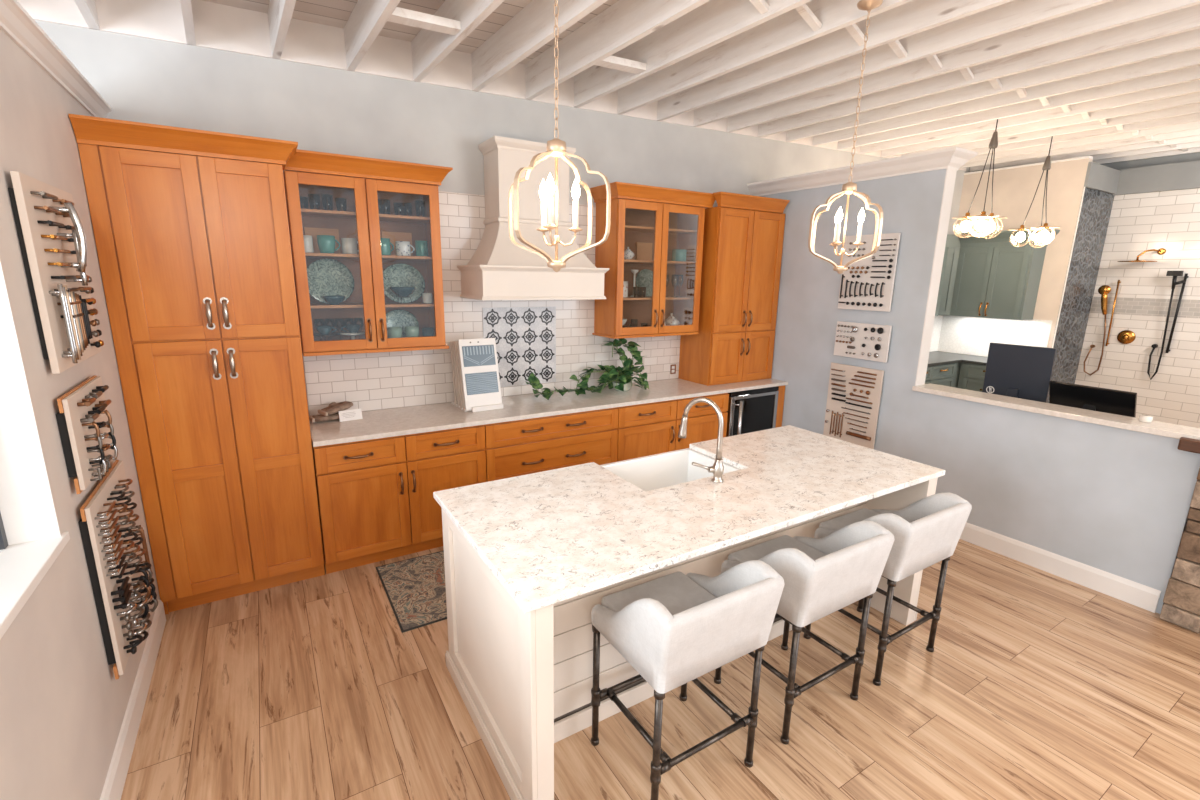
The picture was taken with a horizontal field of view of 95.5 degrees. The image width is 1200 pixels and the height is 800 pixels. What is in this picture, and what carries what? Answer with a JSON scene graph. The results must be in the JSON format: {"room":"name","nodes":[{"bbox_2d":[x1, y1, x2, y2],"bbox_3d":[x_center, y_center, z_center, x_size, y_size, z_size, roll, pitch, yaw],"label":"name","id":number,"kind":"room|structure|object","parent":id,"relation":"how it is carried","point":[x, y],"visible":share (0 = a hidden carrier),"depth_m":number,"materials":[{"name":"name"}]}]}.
{"room":"store","nodes":[
{"label":"store","id":0,"kind":"room"},
{"bbox_2d":[0,29,159,799],"bbox_3d":[-1.417,0.297,1.052,0.125,2.700,5.200,-7,15,-31],"label":"wall","id":1,"kind":"structure","parent":0,"point":[63,707],"depth_m":1.80,"materials":[{"name":"grey paint"}]},
{"bbox_2d":[0,512,7,549],"bbox_3d":[-1.007,0.146,0.197,0.035,1.315,3.313,-7,15,-31],"label":"window","id":2,"kind":"structure","parent":1,"relation":"in","point":[3,539],"depth_m":1.70,"materials":[{"name":"grey"}]},
{"bbox_2d":[0,260,60,544],"bbox_3d":[-1.813,-0.188,1.611,0.127,1.315,0.006,-7,15,-31],"label":"window","id":3,"kind":"structure","parent":1,"relation":"attached to","point":[27,507],"depth_m":1.70,"materials":[{"name":"glass"}]},
{"bbox_2d":[0,531,69,638],"bbox_3d":[-0.947,0.794,0.384,0.138,0.030,3.405,-7,15,-31],"label":"windowsill","id":4,"kind":"structure","parent":1,"relation":"attached to","point":[23,566],"depth_m":1.59,"materials":[{"name":"white paint"}]},
{"bbox_2d":[8,171,103,373],"bbox_3d":[-1.958,-0.463,2.032,0.117,0.640,0.600,-7,15,-31],"label":"board","id":5,"kind":"object","parent":1,"relation":"attached to","point":[51,236],"visible":1,"depth_m":1.88,"materials":[{"name":"beige laminate"}]},
{"bbox_2d":[0,0,111,117],"bbox_3d":[-1.378,-1.024,0.763,0.205,0.085,5.200,-7,15,-31],"label":"trim","id":6,"kind":"structure","parent":1,"relation":"attached to","point":[15,21],"depth_m":2.12,"materials":[{"name":"white paint"}]},
{"bbox_2d":[56,375,117,493],"bbox_3d":[-1.953,0.113,2.109,0.085,0.344,0.504,-7,15,-31],"label":"board","id":7,"kind":"object","parent":1,"relation":"attached to","point":[84,421],"visible":1,"depth_m":2.00,"materials":[{"name":"beige laminate"}]},
{"bbox_2d":[78,460,157,679],"bbox_3d":[-1.984,0.668,2.281,0.096,0.704,0.604,-7,15,-31],"label":"board","id":8,"kind":"object","parent":1,"relation":"attached to","point":[120,581],"visible":1,"depth_m":2.14,"materials":[{"name":"beige laminate"}]},
{"bbox_2d":[100,600,165,799],"bbox_3d":[-1.210,1.603,1.106,0.016,0.135,4.560,-7,15,-31],"label":"baseboard","id":9,"kind":"structure","parent":1,"relation":"attached to","point":[115,780],"depth_m":2.27,"materials":[{"name":"white paint"}]},
{"bbox_2d":[0,20,968,551],"bbox_3d":[-0.154,-0.991,4.755,12.100,3.615,0.120,-7,15,-31],"label":"wall","id":10,"kind":"structure","parent":0,"point":[142,80],"depth_m":3.70,"materials":[{"name":"grey paint"}]},
{"bbox_2d":[283,149,452,355],"bbox_3d":[-1.486,-0.923,3.596,0.960,1.185,0.427,-7,15,-31],"label":"upper cabinet","id":11,"kind":"object","parent":10,"relation":"attached to","point":[362,220],"visible":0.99,"depth_m":3.51,"materials":[{"name":"brown wood"}]},
{"bbox_2d":[303,235,313,252],"bbox_3d":[-1.838,-0.967,3.382,0.102,0.105,0.080,-7,15,-31],"label":"mug","id":12,"kind":"object","parent":11,"relation":"on","point":[308,241],"visible":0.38,"depth_m":3.36,"materials":[{"name":"white ceramic"}]},
{"bbox_2d":[308,194,319,209],"bbox_3d":[-1.769,-1.222,3.378,0.068,0.097,0.067,-7,15,-31],"label":"drinking glass","id":13,"kind":"object","parent":11,"relation":"on","point":[312,197],"visible":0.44,"depth_m":3.36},
{"bbox_2d":[304,227,339,253],"bbox_3d":[-1.821,-1.042,3.578,0.200,0.165,0.016,-7,15,-31],"label":"board","id":14,"kind":"object","parent":11,"relation":"on","point":[313,232],"visible":0.43,"depth_m":3.56,"materials":[{"name":"brown wood"}]},
{"bbox_2d":[321,194,332,210],"bbox_3d":[-1.737,-1.250,3.475,0.068,0.109,0.067,-7,15,-31],"label":"drinking glass","id":15,"kind":"object","parent":11,"relation":"on","point":[326,198],"visible":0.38,"depth_m":3.46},
{"bbox_2d":[313,332,340,340],"bbox_3d":[-1.782,-0.389,3.555,0.170,0.089,0.170,-7,15,-31],"label":"cake stand","id":16,"kind":"object","parent":11,"relation":"in","point":[333,333],"visible":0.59,"depth_m":3.57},
{"bbox_2d":[316,326,336,333],"bbox_3d":[-1.779,-0.453,3.536,0.109,0.052,0.089,0,13,-4],"label":"mug","id":17,"kind":"object","parent":16,"relation":"on","point":[321,329],"visible":1,"depth_m":3.51,"materials":[{"name":"teal ceramic"}]},
{"bbox_2d":[317,235,339,252],"bbox_3d":[-1.726,-0.983,3.450,0.103,0.110,0.120,3,13,10],"label":"mug","id":18,"kind":"object","parent":11,"relation":"on","point":[326,243],"visible":0.87,"depth_m":3.41,"materials":[{"name":"teal ceramic"}]},
{"bbox_2d":[307,258,353,303],"bbox_3d":[-1.748,-0.766,3.521,0.296,0.289,0.068,-7,15,-31],"label":"platter","id":19,"kind":"object","parent":11,"relation":"in","point":[326,277],"visible":0.89,"depth_m":3.53,"materials":[{"name":"teal ceramic"}]},
{"bbox_2d":[322,296,344,304],"bbox_3d":[-1.700,-0.638,3.487,0.133,0.055,0.115,-7,15,-31],"label":"serving bowl","id":20,"kind":"object","parent":11,"relation":"on","point":[332,300],"visible":1,"depth_m":3.45,"materials":[{"name":"teal ceramic"}]},
{"bbox_2d":[335,198,346,210],"bbox_3d":[-1.636,-1.230,3.448,0.068,0.085,0.067,-7,15,-31],"label":"drinking glass","id":21,"kind":"object","parent":11,"relation":"on","point":[339,201],"visible":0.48,"depth_m":3.43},
{"bbox_2d":[341,238,358,253],"bbox_3d":[-1.612,-0.993,3.525,0.092,0.100,0.111,6,14,23],"label":"mug","id":22,"kind":"object","parent":11,"relation":"on","point":[349,245],"visible":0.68,"depth_m":3.48,"materials":[{"name":"white ceramic"}]},
{"bbox_2d":[340,331,364,339],"bbox_3d":[-1.653,-0.408,3.650,0.160,0.089,0.160,-7,15,-31],"label":"cake stand","id":23,"kind":"object","parent":11,"relation":"in","point":[352,335],"visible":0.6,"depth_m":3.62,"materials":[{"name":"white ceramic"}]},
{"bbox_2d":[341,324,359,332],"bbox_3d":[-1.651,-0.473,3.625,0.089,0.055,0.109,9,15,32],"label":"mug","id":24,"kind":"object","parent":23,"relation":"on","point":[352,328],"visible":0.94,"depth_m":3.60,"materials":[{"name":"teal ceramic"}]},
{"bbox_2d":[301,208,429,222],"bbox_3d":[-1.542,-1.200,3.561,0.845,0.018,0.287,-7,15,-31],"label":"shelf","id":25,"kind":"object","parent":11,"relation":"attached to","point":[306,214],"depth_m":3.55,"materials":[{"name":"brown wood"}]},
{"bbox_2d":[305,253,431,259],"bbox_3d":[-1.546,-0.952,3.617,0.845,0.018,0.287,-7,15,-31],"label":"shelf","id":26,"kind":"object","parent":11,"relation":"attached to","point":[309,256],"depth_m":3.59,"materials":[{"name":"brown wood"}]},
{"bbox_2d":[310,302,433,307],"bbox_3d":[-1.551,-0.642,3.687,0.845,0.018,0.287,-7,15,-31],"label":"shelf","id":27,"kind":"object","parent":11,"relation":"attached to","point":[312,304],"depth_m":3.65,"materials":[{"name":"brown wood"}]},
{"bbox_2d":[380,238,393,254],"bbox_3d":[-1.438,-1.019,3.632,0.088,0.110,0.108,3,13,7],"label":"mug","id":28,"kind":"object","parent":11,"relation":"on","point":[385,242],"visible":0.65,"depth_m":3.59,"materials":[{"name":"teal ceramic"}]},
{"bbox_2d":[388,327,401,337],"bbox_3d":[-1.418,-0.445,3.772,0.096,0.115,0.095,-7,15,-31],"label":"tumbler","id":29,"kind":"object","parent":11,"relation":"in","point":[393,332],"visible":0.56,"depth_m":3.73,"materials":[{"name":"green ceramic"}]},
{"bbox_2d":[381,231,412,255],"bbox_3d":[-1.421,-1.090,3.820,0.200,0.165,0.016,-7,15,-31],"label":"board","id":30,"kind":"object","parent":11,"relation":"on","point":[394,236],"visible":0.36,"depth_m":3.81,"materials":[{"name":"brown wood"}]},
{"bbox_2d":[386,310,418,337],"bbox_3d":[-1.426,-0.528,3.882,0.264,0.228,0.041,-7,15,-31],"label":"serving dish","id":31,"kind":"object","parent":11,"relation":"in","point":[394,318],"visible":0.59,"depth_m":3.88,"materials":[{"name":"teal ceramic"}]},
{"bbox_2d":[383,263,424,302],"bbox_3d":[-1.373,-0.813,3.796,0.304,0.270,0.061,-7,15,-31],"label":"platter","id":32,"kind":"object","parent":11,"relation":"on","point":[395,275],"visible":0.84,"depth_m":3.80,"materials":[{"name":"teal ceramic"}]},
{"bbox_2d":[395,241,414,255],"bbox_3d":[-1.331,-1.025,3.696,0.096,0.095,0.114,5,13,17],"label":"mug","id":33,"kind":"object","parent":11,"relation":"on","point":[402,248],"visible":0.94,"depth_m":3.65,"materials":[{"name":"white ceramic"}]},
{"bbox_2d":[405,326,418,336],"bbox_3d":[-1.319,-0.457,3.831,0.096,0.115,0.095,-7,15,-31],"label":"tumbler","id":34,"kind":"object","parent":11,"relation":"in","point":[410,331],"visible":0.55,"depth_m":3.79,"materials":[{"name":"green ceramic"}]},
{"bbox_2d":[415,200,424,216],"bbox_3d":[-1.218,-1.292,3.697,0.068,0.109,0.067,-7,15,-31],"label":"drinking glass","id":35,"kind":"object","parent":11,"relation":"on","point":[418,204],"visible":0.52,"depth_m":3.68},
{"bbox_2d":[415,241,427,256],"bbox_3d":[-1.217,-1.040,3.749,0.104,0.105,0.084,5,13,15],"label":"mug","id":36,"kind":"object","parent":11,"relation":"on","point":[421,247],"visible":0.89,"depth_m":3.72,"materials":[{"name":"teal ceramic"}]},
{"bbox_3d":[-1.337,-0.684,3.723,0.105,0.047,0.100,-7,15,-31],"label":"stand","id":37,"kind":"object","parent":11,"relation":"on","visible":0},
{"bbox_2d":[390,287,415,296],"bbox_3d":[-1.341,-0.737,3.709,0.170,0.062,0.168,-7,15,-31],"label":"serving bowl","id":38,"kind":"object","parent":37,"relation":"on","point":[400,291],"visible":1,"depth_m":3.65,"materials":[{"name":"teal ceramic"}]},
{"bbox_2d":[303,191,679,415],"bbox_3d":[-0.235,-0.855,4.659,4.135,1.561,0.008,-7,15,-31],"label":"backsplash","id":39,"kind":"structure","parent":10,"relation":"attached to","point":[398,379],"depth_m":4.13,"materials":[{"name":"white tile"}]},
{"bbox_2d":[482,307,555,386],"bbox_3d":[-0.650,-0.438,4.486,0.640,0.644,0.007,-7,15,-31],"label":"tile panel","id":40,"kind":"object","parent":10,"relation":"attached to","point":[525,337],"visible":0.85,"depth_m":4.49,"materials":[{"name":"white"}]},
{"bbox_2d":[457,136,608,299],"bbox_3d":[-0.496,-1.318,4.072,1.034,1.100,0.506,-7,15,-31],"label":"range hood","id":41,"kind":"object","parent":10,"relation":"attached to","point":[499,269],"visible":0.94,"depth_m":3.96,"materials":[{"name":"white paint"}]},
{"bbox_2d":[590,182,715,338],"bbox_3d":[0.454,-1.178,4.762,1.059,1.216,0.427,-7,15,-31],"label":"upper cabinet","id":42,"kind":"object","parent":10,"relation":"attached to","point":[667,225],"visible":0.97,"depth_m":4.70,"materials":[{"name":"brown wood"}]},
{"bbox_2d":[636,269,652,296],"bbox_3d":[0.424,-1.052,4.896,0.250,0.245,0.057,-7,15,-31],"label":"plate","id":43,"kind":"object","parent":42,"relation":"on","point":[644,278],"visible":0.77,"depth_m":4.90,"materials":[{"name":"teal ceramic"}]},
{"bbox_2d":[636,242,652,259],"bbox_3d":[0.397,-1.335,4.912,0.170,0.160,0.016,-7,15,-31],"label":"board","id":44,"kind":"object","parent":42,"relation":"on","point":[643,250],"visible":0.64,"depth_m":4.90,"materials":[{"name":"brown wood"}]},
{"bbox_2d":[623,296,693,299],"bbox_3d":[0.420,-0.911,4.871,0.870,0.018,0.287,-7,15,-31],"label":"shelf","id":45,"kind":"object","parent":42,"relation":"attached to","point":[669,297],"depth_m":4.84,"materials":[{"name":"brown wood"}]},
{"bbox_2d":[624,259,694,263],"bbox_3d":[0.426,-1.217,4.801,0.870,0.018,0.287,-7,15,-31],"label":"shelf","id":46,"kind":"object","parent":42,"relation":"attached to","point":[626,261],"depth_m":4.81,"materials":[{"name":"brown wood"}]},
{"bbox_2d":[625,225,696,234],"bbox_3d":[0.430,-1.480,4.742,0.870,0.018,0.287,-7,15,-31],"label":"shelf","id":47,"kind":"object","parent":42,"relation":"attached to","point":[630,230],"depth_m":4.80,"materials":[{"name":"brown wood"}]},
{"bbox_2d":[672,249,686,261],"bbox_3d":[0.720,-1.302,4.918,0.141,0.105,0.131,0,13,-2],"label":"mug","id":48,"kind":"object","parent":42,"relation":"on","point":[677,254],"visible":0.88,"depth_m":4.86,"materials":[{"name":"teal ceramic"}]},
{"bbox_2d":[935,247,948,315],"bbox_3d":[4.117,-1.541,7.083,0.880,0.893,0.260,-7,15,-31],"label":"upper cabinet","id":49,"kind":"object","parent":10,"relation":"attached to","point":[946,248],"visible":0.14,"depth_m":7.16,"materials":[{"name":"green paint"}]},
{"bbox_2d":[938,234,960,314],"bbox_3d":[4.758,-1.702,7.453,0.605,1.063,0.256,-7,15,-31],"label":"upper cabinet","id":50,"kind":"object","parent":10,"relation":"attached to","point":[953,242],"visible":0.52,"depth_m":7.33,"materials":[{"name":"green paint"}]},
{"bbox_2d":[930,315,1051,356],"bbox_3d":[4.636,-0.776,6.980,1.500,0.537,1.300,-7,15,-31],"label":"backsplash","id":51,"kind":"structure","parent":10,"relation":"attached to","point":[953,334],"depth_m":7.45,"materials":[{"name":"white tile"}]},
{"bbox_2d":[17,0,1199,171],"bbox_3d":[2.828,-1.762,1.318,14.200,0.665,8.600,-7,15,-31],"label":"ceiling","id":52,"kind":"structure","parent":0,"point":[1111,81],"depth_m":3.52,"materials":[{"name":"wood"}]},
{"bbox_2d":[508,0,610,271],"bbox_3d":[-0.154,-1.095,1.919,0.336,1.256,0.336,-2,13,-13],"label":"chandelier","id":53,"kind":"object","parent":52,"relation":"hanging from","point":[556,148],"visible":1,"depth_m":1.97,"materials":[{"name":"beige metal"}]},
{"bbox_2d":[808,0,882,273],"bbox_3d":[1.301,-1.304,2.790,0.336,1.285,0.336,6,14,23],"label":"chandelier","id":54,"kind":"object","parent":52,"relation":"hanging from","point":[849,188],"visible":1,"depth_m":2.82,"materials":[{"name":"beige metal"}]},
{"bbox_2d":[953,119,1006,238],"bbox_3d":[3.525,-2.116,4.969,0.472,1.242,0.417,-7,15,-31],"label":"pendant","id":55,"kind":"object","parent":52,"relation":"hanging from","point":[981,225],"visible":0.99,"depth_m":4.99,"materials":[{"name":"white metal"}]},
{"bbox_2d":[1008,136,1058,247],"bbox_3d":[4.667,-2.277,5.712,0.472,1.305,0.417,1,13,-1],"label":"pendant","id":56,"kind":"object","parent":52,"relation":"hanging from","point":[1044,234],"visible":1,"depth_m":5.76,"materials":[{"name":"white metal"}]},
{"bbox_2d":[121,539,1199,799],"bbox_3d":[2.853,1.539,2.129,14.000,0.060,8.620,-7,15,-31],"label":"floor","id":57,"kind":"structure","parent":0,"point":[1035,684],"depth_m":2.43,"materials":[{"name":"brown wood"}]},
{"bbox_2d":[69,114,324,613],"bbox_3d":[-2.164,-0.128,3.196,0.890,2.556,0.691,-7,15,-31],"label":"pantry cabinet","id":58,"kind":"object","parent":57,"relation":"on","point":[191,226],"visible":0.99,"depth_m":2.89,"materials":[{"name":"brown wood"}]},
{"bbox_2d":[312,425,485,573],"bbox_3d":[-1.411,0.595,3.853,1.062,0.880,0.658,-7,15,-31],"label":"base cabinet","id":59,"kind":"object","parent":57,"relation":"on","point":[376,501],"visible":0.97,"depth_m":3.55,"materials":[{"name":"brown wood"}]},
{"bbox_2d":[309,378,787,446],"bbox_3d":[-0.090,-0.013,4.558,4.166,0.032,0.641,-7,15,-31],"label":"countertop","id":60,"kind":"structure","parent":59,"relation":"on","point":[376,424],"depth_m":4.04,"materials":[{"name":"stone"}]},
{"bbox_2d":[309,412,338,422],"bbox_3d":[-1.844,0.106,3.710,0.252,0.030,0.178,-10,17,-39],"label":"oven mitt","id":61,"kind":"object","parent":60,"relation":"on","point":[315,418],"visible":0.68,"depth_m":3.63,"materials":[{"name":"beige fabric"}]},
{"bbox_2d":[318,401,352,415],"bbox_3d":[-1.801,0.057,3.706,0.156,0.058,0.226,3,13,10],"label":"oven mitt","id":62,"kind":"object","parent":61,"relation":"on","point":[333,407],"visible":1,"depth_m":3.68,"materials":[{"name":"beige fabric"}]},
{"bbox_2d":[338,409,362,421],"bbox_3d":[-1.691,0.102,3.696,0.144,0.071,0.019,-9,16,-36],"label":"price card","id":63,"kind":"object","parent":60,"relation":"on","point":[355,414],"visible":1,"depth_m":3.69,"materials":[{"name":"white"}]},
{"bbox_2d":[450,338,502,411],"bbox_3d":[-0.935,-0.207,4.104,0.284,0.519,0.350,-7,15,-33],"label":"display","id":64,"kind":"object","parent":60,"relation":"on","point":[475,371],"visible":1,"depth_m":4.02,"materials":[{"name":"white paint"}]},
{"bbox_2d":[525,338,648,399],"bbox_3d":[-0.072,-0.272,4.584,1.214,0.462,0.413,-7,15,-31],"label":"trailing plant","id":65,"kind":"object","parent":60,"relation":"on","point":[619,378],"visible":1,"depth_m":4.72,"materials":[{"name":"green plant"}]},
{"bbox_2d":[678,192,789,385],"bbox_3d":[1.268,-1.032,5.243,0.933,1.696,0.526,-7,15,-31],"label":"tall cabinet","id":66,"kind":"object","parent":60,"relation":"on","point":[743,237],"visible":1,"depth_m":5.07,"materials":[{"name":"brown wood"}]},
{"bbox_2d":[376,550,446,632],"bbox_3d":[-0.504,1.085,3.724,1.802,0.010,0.770,-7,15,-31],"label":"rug","id":67,"kind":"object","parent":57,"relation":"on","point":[415,588],"visible":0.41,"depth_m":3.34,"materials":[{"name":"fabric"}]},
{"bbox_2d":[484,407,617,481],"bbox_3d":[-0.483,0.483,4.413,1.113,0.880,0.658,-7,15,-31],"label":"base cabinet","id":68,"kind":"object","parent":57,"relation":"on","point":[534,445],"visible":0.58,"depth_m":4.10,"materials":[{"name":"brown wood"}]},
{"bbox_2d":[617,393,728,461],"bbox_3d":[0.509,0.364,5.012,1.213,0.880,0.658,-7,15,-31],"label":"base cabinet","id":69,"kind":"object","parent":57,"relation":"on","point":[647,429],"visible":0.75,"depth_m":4.67,"materials":[{"name":"brown wood"}]},
{"bbox_2d":[591,560,784,799],"bbox_3d":[0.303,1.022,2.118,0.550,0.869,0.504,-7,15,-31],"label":"counter stool","id":70,"kind":"object","parent":57,"relation":"on","point":[675,629],"visible":1,"depth_m":1.92,"materials":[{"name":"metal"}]},
{"bbox_2d":[433,425,944,799],"bbox_3d":[0.533,0.845,2.817,2.446,0.914,1.031,-7,15,-31],"label":"kitchen island","id":71,"kind":"object","parent":57,"relation":"on","point":[528,558],"visible":0.74,"depth_m":2.30,"materials":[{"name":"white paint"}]},
{"bbox_2d":[600,448,740,491],"bbox_3d":[0.376,0.493,2.969,0.700,0.237,0.512,-7,15,-31],"label":"sink","id":72,"kind":"object","parent":71,"relation":"in","point":[652,472],"visible":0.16,"depth_m":3.20,"materials":[{"name":"white"}]},
{"bbox_2d":[678,397,723,482],"bbox_3d":[0.480,0.195,2.677,0.257,0.412,0.143,9,15,33],"label":"faucet","id":73,"kind":"object","parent":71,"relation":"on","point":[717,469],"visible":1,"depth_m":2.67,"materials":[{"name":"silver metal"}]},
{"bbox_2d":[726,386,778,436],"bbox_3d":[1.329,0.276,5.480,0.640,0.872,0.692,-7,15,-31],"label":"wine fridge","id":74,"kind":"object","parent":57,"relation":"on","point":[754,410],"visible":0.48,"depth_m":5.21,"materials":[{"name":"black metal"}]},
{"bbox_2d":[775,385,784,427],"bbox_3d":[1.627,0.225,5.706,0.090,0.880,0.610,-7,15,-31],"label":"cabinet end panel","id":75,"kind":"object","parent":57,"relation":"on","point":[781,394],"visible":0.2,"depth_m":5.40,"materials":[{"name":"brown wood"}]},
{"bbox_2d":[714,521,893,744],"bbox_3d":[0.890,0.952,2.473,0.550,0.869,0.504,-7,15,-31],"label":"counter stool","id":76,"kind":"object","parent":57,"relation":"on","point":[823,576],"visible":0.84,"depth_m":2.25,"materials":[{"name":"grey fabric"}]},
{"bbox_2d":[804,492,971,685],"bbox_3d":[1.449,0.884,2.810,0.550,0.869,0.504,-7,15,-31],"label":"counter stool","id":77,"kind":"object","parent":57,"relation":"on","point":[927,532],"visible":0.65,"depth_m":2.60,"materials":[{"name":"grey fabric"}]},
{"bbox_2d":[925,362,960,387],"bbox_3d":[4.366,-0.150,7.337,1.680,0.780,0.648,-7,15,-31],"label":"base cabinet","id":78,"kind":"object","parent":57,"relation":"on","point":[945,374],"visible":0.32,"depth_m":6.99,"materials":[{"name":"green paint"}]},
{"bbox_2d":[927,351,987,365],"bbox_3d":[4.552,-0.481,6.972,1.689,0.031,1.319,-7,15,-31],"label":"countertop","id":79,"kind":"structure","parent":78,"relation":"on","point":[936,357],"depth_m":7.18,"materials":[{"name":"grey"}]},
{"bbox_2d":[957,362,985,391],"bbox_3d":[5.144,-0.079,7.080,0.645,0.780,0.700,-7,15,-31],"label":"base cabinet","id":80,"kind":"object","parent":57,"relation":"on","point":[971,376],"visible":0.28,"depth_m":7.05,"materials":[{"name":"green paint"}]},
{"bbox_2d":[1160,437,1199,632],"bbox_3d":[3.765,0.869,2.581,0.445,1.075,1.577,-7,15,-31],"label":"stone pier","id":81,"kind":"object","parent":57,"relation":"on","point":[1181,605],"visible":1,"depth_m":3.05,"materials":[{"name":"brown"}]},
{"bbox_2d":[912,383,1199,439],"bbox_3d":[3.105,0.095,3.523,0.255,0.036,2.035,-7,15,-31],"label":"ledge","id":82,"kind":"object","parent":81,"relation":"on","point":[1164,429],"visible":1,"depth_m":3.53,"materials":[{"name":"stone"}]},
{"bbox_3d":[3.434,0.680,4.127,0.780,0.750,1.540,-7,15,-31],"label":"reception desk","id":83,"kind":"object","parent":57,"relation":"on","visible":0},
{"bbox_2d":[982,342,1056,402],"bbox_3d":[3.225,-0.086,4.241,0.200,0.684,0.425,-8,15,-33],"label":"monitor","id":84,"kind":"object","parent":83,"relation":"on","point":[1012,370],"visible":0.65,"depth_m":4.19,"materials":[{"name":"grey plastic"}]},
{"bbox_2d":[1049,381,1136,417],"bbox_3d":[3.417,0.128,3.811,0.200,0.466,0.470,-6,15,-29],"label":"monitor","id":85,"kind":"object","parent":83,"relation":"on","point":[1118,402],"visible":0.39,"depth_m":3.73,"materials":[{"name":"black plastic"}]},
{"bbox_2d":[760,169,1199,613],"bbox_3d":[2.482,-0.417,4.393,0.125,2.740,3.470,-7,15,-31],"label":"wall","id":86,"kind":"structure","parent":0,"point":[1116,501],"depth_m":4.04,"materials":[{"name":"grey paint"}]},
{"bbox_2d":[823,363,883,448],"bbox_3d":[2.199,0.041,4.763,0.070,0.675,0.490,-7,15,-31],"label":"board","id":87,"kind":"object","parent":86,"relation":"attached to","point":[854,392],"visible":1,"depth_m":4.74,"materials":[{"name":"beige laminate"}]},
{"bbox_2d":[747,147,977,195],"bbox_3d":[2.108,-1.921,4.714,0.305,0.120,1.955,-7,15,-31],"label":"trim","id":88,"kind":"structure","parent":86,"relation":"attached to","point":[954,158],"depth_m":4.39,"materials":[{"name":"white paint"}]},
{"bbox_2d":[833,321,891,362],"bbox_3d":[2.216,-0.500,4.627,0.069,0.300,0.490,-7,15,-31],"label":"board","id":89,"kind":"object","parent":86,"relation":"attached to","point":[864,341],"visible":1,"depth_m":4.60,"materials":[{"name":"white laminate"}]},
{"bbox_2d":[838,233,900,311],"bbox_3d":[2.208,-1.054,4.515,0.085,0.610,0.470,-7,15,-31],"label":"board","id":90,"kind":"object","parent":86,"relation":"attached to","point":[867,283],"visible":0.93,"depth_m":4.49,"materials":[{"name":"white laminate"}]},
{"bbox_2d":[915,168,956,385],"bbox_3d":[2.561,-0.902,4.166,0.127,1.610,0.008,-7,15,-31],"label":"trim","id":91,"kind":"structure","parent":86,"relation":"attached to","point":[950,177],"depth_m":4.15,"materials":[{"name":"white paint"}]},
{"bbox_2d":[960,522,1160,612],"bbox_3d":[2.396,0.856,4.653,0.016,0.140,3.450,-7,15,-31],"label":"baseboard","id":92,"kind":"structure","parent":86,"relation":"attached to","point":[1126,590],"depth_m":3.58,"materials":[{"name":"white paint"}]},
{"bbox_2d":[941,158,1092,356],"bbox_3d":[5.336,-1.321,7.267,0.100,3.325,1.344,-7,15,-31],"label":"wall","id":93,"kind":"structure","parent":0,"point":[1014,189],"depth_m":6.78,"materials":[{"name":"beige paint"}]},
{"bbox_2d":[950,229,1059,319],"bbox_3d":[5.138,-1.601,7.004,0.440,1.078,0.938,-7,15,-31],"label":"upper cabinet","id":94,"kind":"object","parent":93,"relation":"attached to","point":[996,278],"visible":1,"depth_m":6.90,"materials":[{"name":"green paint"}]},
{"bbox_2d":[964,156,1092,174],"bbox_3d":[5.358,-2.953,6.894,0.112,0.025,1.344,-7,15,-31],"label":"trim","id":95,"kind":"structure","parent":93,"relation":"on","point":[1083,157],"depth_m":6.80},
{"bbox_2d":[1047,187,1114,402],"bbox_3d":[6.087,-1.096,7.042,1.100,3.010,0.104,-7,15,-31],"label":"wall","id":96,"kind":"structure","parent":0,"point":[1096,208],"depth_m":6.90,"materials":[{"name":"stone"}]},
{"bbox_2d":[1052,187,1084,347],"bbox_3d":[5.651,-1.028,6.713,0.018,3.010,0.010,-7,15,-31],"label":"trim","id":97,"kind":"structure","parent":96,"relation":"attached to","point":[1084,187],"depth_m":6.58,"materials":[{"name":"white paint"}]},
{"bbox_2d":[1084,162,1120,193],"bbox_3d":[6.103,-2.677,6.601,1.001,0.270,0.030,-7,15,-31],"label":"trim","id":98,"kind":"structure","parent":96,"relation":"attached to","point":[1098,177],"depth_m":6.54,"materials":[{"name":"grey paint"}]},
{"bbox_2d":[1075,188,1199,427],"bbox_3d":[7.391,-0.813,5.911,0.100,3.000,3.256,-7,15,-31],"label":"wall","id":99,"kind":"structure","parent":0,"point":[1169,220],"depth_m":6.72,"materials":[{"name":"white tile"}]},
{"bbox_2d":[969,152,1199,194],"bbox_3d":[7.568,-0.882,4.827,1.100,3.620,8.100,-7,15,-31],"label":"trim","id":100,"kind":"structure","parent":99,"relation":"attached to","point":[1182,171],"depth_m":6.54,"materials":[{"name":"grey paint"}]},
{"bbox_2d":[1084,280,1120,375],"bbox_3d":[6.511,-0.927,7.096,0.156,1.249,0.211,-7,15,-31],"label":"shower","id":101,"kind":"object","parent":99,"relation":"attached to","point":[1104,290],"visible":1,"depth_m":7.01,"materials":[{"name":"gold metal"}]},
{"bbox_2d":[1117,330,1135,343],"bbox_3d":[6.686,-0.799,6.931,0.053,0.176,0.176,-7,15,-31],"label":"shower valve","id":102,"kind":"object","parent":99,"relation":"attached to","point":[1126,336],"visible":1,"depth_m":6.93,"materials":[{"name":"gold metal"}]},
{"bbox_2d":[1117,248,1165,261],"bbox_3d":[6.562,-1.765,6.629,0.379,0.167,0.368,-7,15,-31],"label":"shower","id":103,"kind":"object","parent":99,"relation":"attached to","point":[1161,251],"visible":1,"depth_m":6.58,"materials":[{"name":"gold metal"}]},
{"bbox_2d":[1090,297,1199,317],"bbox_3d":[7.391,-0.944,5.881,0.103,0.210,3.256,-7,15,-31],"label":"trim","id":104,"kind":"structure","parent":99,"relation":"attached to","point":[1126,306],"depth_m":6.74,"materials":[{"name":"tile"}]},
{"bbox_2d":[1147,271,1188,379],"bbox_3d":[6.835,-0.884,6.592,0.130,1.320,0.166,-7,15,-31],"label":"shower","id":105,"kind":"object","parent":99,"relation":"attached to","point":[1174,274],"visible":1,"depth_m":6.52,"materials":[{"name":"black metal"}]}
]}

